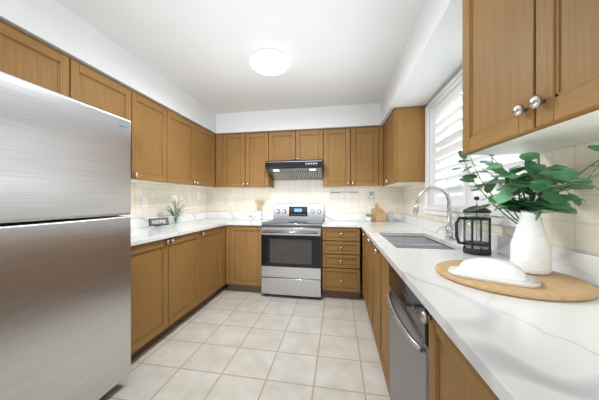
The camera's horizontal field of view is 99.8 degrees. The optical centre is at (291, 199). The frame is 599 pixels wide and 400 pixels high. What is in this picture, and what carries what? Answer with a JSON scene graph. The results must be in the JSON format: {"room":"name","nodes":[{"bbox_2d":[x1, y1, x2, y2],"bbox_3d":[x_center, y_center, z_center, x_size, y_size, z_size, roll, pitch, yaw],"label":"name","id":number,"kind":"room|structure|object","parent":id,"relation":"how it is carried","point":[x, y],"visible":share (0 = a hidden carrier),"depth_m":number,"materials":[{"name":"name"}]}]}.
{"room":"kitchen","nodes":[
{"label":"kitchen","id":0,"kind":"room"},
{"bbox_2d":[0,0,461,133],"bbox_3d":[-0.386,-1.091,1.129,2.930,0.278,5.280,0,0,11],"label":"soffit","id":1,"kind":"structure","parent":0,"point":[428,68],"depth_m":1.98,"materials":[{"name":"paint"}]},
{"bbox_2d":[55,0,425,113],"bbox_3d":[-0.386,-1.290,1.129,3.170,0.120,5.520,0,0,11],"label":"ceiling","id":2,"kind":"structure","parent":0,"point":[342,52],"depth_m":1.98,"materials":[{"name":"paint"}]},
{"bbox_2d":[250,48,289,75],"bbox_3d":[-0.187,-1.177,2.201,0.348,0.104,0.348,0,0,11],"label":"ceiling lamp","id":3,"kind":"object","parent":2,"relation":"attached to","point":[269,61],"visible":1,"depth_m":2.11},
{"bbox_2d":[99,285,389,399],"bbox_3d":[-0.386,1.260,1.129,3.170,0.120,5.520,0,0,11],"label":"floor","id":4,"kind":"structure","parent":0,"point":[225,343],"depth_m":1.95,"materials":[{"name":"tile"}]},
{"bbox_2d":[0,71,130,399],"bbox_3d":[-1.451,0.333,1.339,0.688,1.734,0.760,0,0,11],"label":"fridge","id":5,"kind":"object","parent":4,"relation":"on","point":[65,252],"visible":1,"depth_m":1.23,"materials":[{"name":"grey metal"}]},
{"bbox_2d":[131,230,206,359],"bbox_3d":[-1.349,0.762,2.263,0.603,0.876,1.070,0,0,11],"label":"base cabinet","id":6,"kind":"object","parent":4,"relation":"on","point":[176,280],"depth_m":2.14,"materials":[{"name":"brown wood"}]},
{"bbox_2d":[131,212,226,245],"bbox_3d":[-1.231,0.257,2.830,0.630,0.133,2.224,0,0,11],"label":"countertop","id":7,"kind":"structure","parent":6,"relation":"on","point":[141,232],"depth_m":2.66,"materials":[{"name":"white stone"}]},
{"bbox_2d":[148,218,168,225],"bbox_3d":[-1.407,0.235,2.666,0.048,0.088,0.200,0,0,39],"label":"sign frame","id":8,"kind":"object","parent":7,"relation":"on","point":[158,221],"visible":1,"depth_m":2.65,"materials":[{"name":"grey wood"}]},
{"bbox_2d":[164,196,188,224],"bbox_3d":[-1.356,0.119,2.940,0.217,0.339,0.552,0,0,11],"label":"flower vase","id":9,"kind":"object","parent":7,"relation":"on","point":[175,213],"visible":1,"depth_m":2.91,"materials":[{"name":"clear glass"}]},
{"bbox_2d":[207,226,222,300],"bbox_3d":[-1.221,0.762,2.956,0.603,0.876,0.598,0,0,11],"label":"base cabinet","id":10,"kind":"object","parent":4,"relation":"on","point":[214,235],"depth_m":3.01,"materials":[{"name":"brown wood"}]},
{"bbox_2d":[223,225,228,288],"bbox_3d":[-1.109,0.762,3.556,0.603,0.876,0.748,0,0,11],"label":"base cabinet","id":11,"kind":"object","parent":4,"relation":"on","point":[224,227],"depth_m":3.25,"materials":[{"name":"brown wood"}]},
{"bbox_2d":[226,225,261,291],"bbox_3d":[-0.558,0.762,3.528,0.489,0.876,0.600,0,0,11],"label":"base cabinet","id":12,"kind":"object","parent":4,"relation":"on","point":[243,242],"depth_m":3.25,"materials":[{"name":"brown wood"}]},
{"bbox_2d":[227,212,272,225],"bbox_3d":[-0.548,0.257,3.516,0.463,0.133,0.626,0,0,11],"label":"countertop","id":13,"kind":"structure","parent":12,"relation":"on","point":[233,218],"depth_m":3.77,"materials":[{"name":"white stone"}]},
{"bbox_2d":[255,199,262,219],"bbox_3d":[-0.479,0.136,3.688,0.112,0.306,0.096,0,0,11],"label":"utensil crock","id":14,"kind":"object","parent":13,"relation":"on","point":[258,214],"visible":1,"depth_m":3.65,"materials":[{"name":"white ceramic"}]},
{"bbox_2d":[261,204,323,298],"bbox_3d":[0.041,0.627,3.351,0.742,1.145,0.731,0,0,11],"label":"stove","id":15,"kind":"object","parent":4,"relation":"on","point":[291,249],"visible":1,"depth_m":3.07,"materials":[{"name":"grey metal"}]},
{"bbox_2d":[322,227,359,298],"bbox_3d":[0.645,0.762,3.305,0.449,0.876,0.600,0,0,11],"label":"base cabinet","id":16,"kind":"object","parent":4,"relation":"on","point":[340,262],"depth_m":3.02,"materials":[{"name":"brown wood"}]},
{"bbox_2d":[322,213,358,227],"bbox_3d":[0.634,0.257,3.295,0.431,0.133,0.631,0,0,11],"label":"countertop","id":17,"kind":"structure","parent":16,"relation":"on","point":[331,219],"depth_m":3.55,"materials":[{"name":"white stone"}]},
{"bbox_2d":[360,228,363,296],"bbox_3d":[1.080,0.762,2.683,0.588,0.876,0.453,0,0,11],"label":"base cabinet","id":18,"kind":"object","parent":4,"relation":"on","point":[361,231],"depth_m":2.95,"materials":[{"name":"brown wood"}]},
{"bbox_2d":[368,260,389,395],"bbox_3d":[0.928,0.880,1.862,0.588,0.640,0.820,0,0,11],"label":"base cabinet","id":19,"kind":"object","parent":4,"relation":"on","point":[378,274],"depth_m":1.71,"materials":[{"name":"brown wood"}]},
{"bbox_2d":[364,232,438,311],"bbox_3d":[1.025,0.762,2.385,0.588,0.876,0.401,0,0,11],"label":"base cabinet","id":20,"kind":"object","parent":4,"relation":"on","point":[371,252],"depth_m":2.44,"materials":[{"name":"brown wood"}]},
{"bbox_2d":[387,263,428,399],"bbox_3d":[0.747,0.764,1.052,0.614,0.871,0.596,0,0,11],"label":"dishwasher","id":21,"kind":"object","parent":4,"relation":"on","point":[409,354],"visible":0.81,"depth_m":1.03,"materials":[{"name":"grey metal"}]},
{"bbox_2d":[420,311,491,399],"bbox_3d":[0.675,0.762,0.495,0.588,0.876,0.514,0,0,11],"label":"base cabinet","id":22,"kind":"object","parent":4,"relation":"on","point":[454,374],"depth_m":0.67,"materials":[{"name":"brown wood"}]},
{"bbox_2d":[359,213,598,399],"bbox_3d":[0.766,0.257,1.089,0.632,0.133,4.921,0,0,11],"label":"countertop","id":23,"kind":"structure","parent":22,"relation":"on","point":[513,348],"depth_m":0.62,"materials":[{"name":"white stone"}]},
{"bbox_2d":[365,214,372,221],"bbox_3d":[1.053,0.234,3.390,0.115,0.110,0.148,0,0,11],"label":"plant pot","id":24,"kind":"object","parent":23,"relation":"on","point":[368,218],"visible":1,"depth_m":3.37,"materials":[{"name":"white ceramic"}]},
{"bbox_2d":[371,204,386,220],"bbox_3d":[1.193,0.170,3.448,0.190,0.236,0.083,0,0,11],"label":"cutting boards","id":25,"kind":"object","parent":23,"relation":"on","point":[377,214],"visible":0.96,"depth_m":3.44,"materials":[{"name":"brown wood"}]},
{"bbox_2d":[383,236,452,249],"bbox_3d":[0.905,0.418,1.866,0.396,0.183,0.756,0,0,11],"label":"sink","id":26,"kind":"object","parent":23,"relation":"in","point":[413,242],"visible":0.06,"depth_m":2.09,"materials":[{"name":"metal"}]},
{"bbox_2d":[413,186,455,239],"bbox_3d":[1.044,0.093,1.846,0.283,0.393,0.110,0,0,11],"label":"faucet","id":27,"kind":"object","parent":23,"relation":"on","point":[449,230],"visible":1,"depth_m":1.84,"materials":[{"name":"silver metal"}]},
{"bbox_2d":[455,197,491,255],"bbox_3d":[0.978,0.135,1.375,0.185,0.308,0.127,0,0,11],"label":"press","id":28,"kind":"object","parent":23,"relation":"on","point":[476,247],"visible":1,"depth_m":1.35,"materials":[{"name":"clear glass"},{"name":"black metal"}]},
{"bbox_2d":[435,260,598,300],"bbox_3d":[0.788,0.280,0.932,0.448,0.018,0.448,0,0,11],"label":"wood tray","id":29,"kind":"object","parent":23,"relation":"on","point":[556,286],"visible":0.62,"depth_m":0.79,"materials":[{"name":"brown wood"}]},
{"bbox_2d":[448,257,541,287],"bbox_3d":[0.698,0.237,0.883,0.250,0.066,0.144,0,0,39],"label":"butter dish","id":30,"kind":"object","parent":29,"relation":"on","point":[494,270],"visible":1,"depth_m":0.84,"materials":[{"name":"white ceramic"}]},
{"bbox_2d":[451,145,598,274],"bbox_3d":[0.863,-0.010,0.965,0.298,0.560,0.620,0,0,11],"label":"vase","id":31,"kind":"object","parent":29,"relation":"on","point":[530,249],"visible":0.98,"depth_m":0.90,"materials":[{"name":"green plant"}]},
{"bbox_2d":[492,391,499,399],"bbox_3d":[0.599,0.762,0.082,0.588,0.876,0.574,0,0,11],"label":"base cabinet","id":32,"kind":"object","parent":4,"relation":"on","point":[494,397],"depth_m":0.46,"materials":[{"name":"brown wood"}]},
{"bbox_2d":[434,74,539,249],"bbox_3d":[1.114,-0.015,0.851,0.120,2.430,5.520,0,0,11],"label":"wall","id":33,"kind":"structure","parent":0,"point":[492,210],"depth_m":1.85,"materials":[{"name":"white paint"}]},
{"bbox_2d":[381,106,425,186],"bbox_3d":[1.264,-0.565,2.871,0.300,0.771,0.622,0,0,11],"label":"upper cabinet","id":34,"kind":"object","parent":33,"relation":"attached to","point":[404,128],"depth_m":2.58,"materials":[{"name":"brown wood"}]},
{"bbox_2d":[423,69,537,226],"bbox_3d":[1.272,-0.397,1.811,0.154,1.063,1.455,0,0,11],"label":"window shutters","id":35,"kind":"object","parent":33,"relation":"attached to","point":[443,127],"visible":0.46,"depth_m":2.04,"materials":[{"name":"white wood"}]},
{"bbox_2d":[403,140,598,255],"bbox_3d":[1.077,0.050,1.006,0.008,0.540,4.972,0,0,11],"label":"tiles","id":36,"kind":"structure","parent":33,"relation":"attached to","point":[579,232],"depth_m":0.96,"materials":[{"name":"beige tile"}]},
{"bbox_2d":[462,0,598,155],"bbox_3d":[0.851,-0.578,0.671,0.310,0.746,0.940,0,0,11],"label":"upper cabinet","id":37,"kind":"object","parent":33,"relation":"attached to","point":[530,75],"depth_m":0.78,"materials":[{"name":"brown wood"}]},
{"bbox_3d":[0.106,-0.015,3.784,2.930,2.430,0.120,0,0,11],"label":"wall","id":38,"kind":"structure","parent":0,"visible":0},
{"bbox_2d":[216,131,273,187],"bbox_3d":[-0.645,-0.565,3.698,0.855,0.771,0.301,0,0,11],"label":"upper cabinet","id":39,"kind":"object","parent":38,"relation":"attached to","point":[241,158],"depth_m":3.56,"materials":[{"name":"brown wood"}]},
{"bbox_2d":[272,129,323,160],"bbox_3d":[0.081,-0.733,3.563,0.750,0.436,0.301,0,0,11],"label":"upper cabinet","id":40,"kind":"object","parent":38,"relation":"attached to","point":[304,144],"depth_m":3.41,"materials":[{"name":"brown wood"}]},
{"bbox_2d":[265,159,322,179],"bbox_3d":[0.063,-0.403,3.469,0.744,0.220,0.494,0,0,11],"label":"range hood","id":41,"kind":"object","parent":40,"relation":"attached to","point":[296,170],"visible":1,"depth_m":3.30,"materials":[{"name":"metal"}]},
{"bbox_2d":[207,179,402,220],"bbox_3d":[0.095,-0.100,3.721,2.914,0.840,0.008,0,0,11],"label":"tiles","id":42,"kind":"structure","parent":38,"relation":"attached to","point":[298,192],"depth_m":3.69,"materials":[{"name":"beige tile"}]},
{"bbox_2d":[330,191,357,193],"bbox_3d":[0.745,-0.105,3.564,0.390,0.032,0.062,0,0,11],"label":"towel rail","id":43,"kind":"object","parent":42,"relation":"attached to","point":[356,192],"visible":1,"depth_m":3.54,"materials":[{"name":"silver metal"}]},
{"bbox_2d":[386,197,391,204],"bbox_3d":[1.347,0.010,3.482,0.074,0.118,0.010,0,0,11],"label":"electrical outlet","id":44,"kind":"object","parent":42,"relation":"attached to","point":[388,200],"visible":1,"depth_m":3.48,"materials":[{"name":"white plastic"}]},
{"bbox_2d":[323,125,382,187],"bbox_3d":[0.792,-0.565,3.431,0.826,0.771,0.301,0,0,11],"label":"upper cabinet","id":45,"kind":"object","parent":38,"relation":"attached to","point":[351,156],"depth_m":3.28,"materials":[{"name":"brown wood"}]},
{"bbox_3d":[-1.885,-0.015,1.407,0.120,2.430,5.520,0,0,11],"label":"wall","id":46,"kind":"structure","parent":0,"visible":0},
{"bbox_2d":[0,18,83,102],"bbox_3d":[-1.649,-0.765,1.468,0.303,0.371,0.585,0,0,11],"label":"upper cabinet","id":47,"kind":"object","parent":46,"relation":"attached to","point":[24,56],"depth_m":1.50,"materials":[{"name":"brown wood"}]},
{"bbox_2d":[84,63,135,133],"bbox_3d":[-1.567,-0.765,1.909,0.303,0.371,0.571,0,0,11],"label":"upper cabinet","id":48,"kind":"object","parent":46,"relation":"attached to","point":[101,91],"depth_m":1.96,"materials":[{"name":"brown wood"}]},
{"bbox_2d":[131,91,171,185],"bbox_3d":[-1.468,-0.565,2.444,0.303,0.771,0.517,0,0,11],"label":"upper cabinet","id":49,"kind":"object","parent":46,"relation":"attached to","point":[170,147],"depth_m":2.41,"materials":[{"name":"brown wood"}]},
{"bbox_2d":[119,182,206,218],"bbox_3d":[-1.549,0.060,2.870,0.008,0.520,2.280,0,0,11],"label":"tiles","id":50,"kind":"structure","parent":46,"relation":"attached to","point":[159,197],"depth_m":2.98,"materials":[{"name":"beige tile"}]},
{"bbox_2d":[142,197,146,207],"bbox_3d":[-1.575,0.025,2.692,0.010,0.114,0.074,0,0,11],"label":"electrical outlet","id":51,"kind":"object","parent":50,"relation":"attached to","point":[144,202],"visible":1,"depth_m":2.69,"materials":[{"name":"white plastic"}]},
{"bbox_2d":[172,111,215,188],"bbox_3d":[-1.344,-0.565,3.113,0.303,0.771,1.101,0,0,11],"label":"upper cabinet","id":52,"kind":"object","parent":46,"relation":"attached to","point":[193,145],"depth_m":3.06,"materials":[{"name":"brown wood"}]},
{"label":"outside","id":53,"kind":"structure","parent":0,"visible":0},
{"bbox_2d":[444,158,522,195],"bbox_3d":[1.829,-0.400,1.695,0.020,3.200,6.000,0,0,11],"label":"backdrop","id":54,"kind":"structure","parent":53,"point":[514,160],"depth_m":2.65,"materials":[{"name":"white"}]}
]}

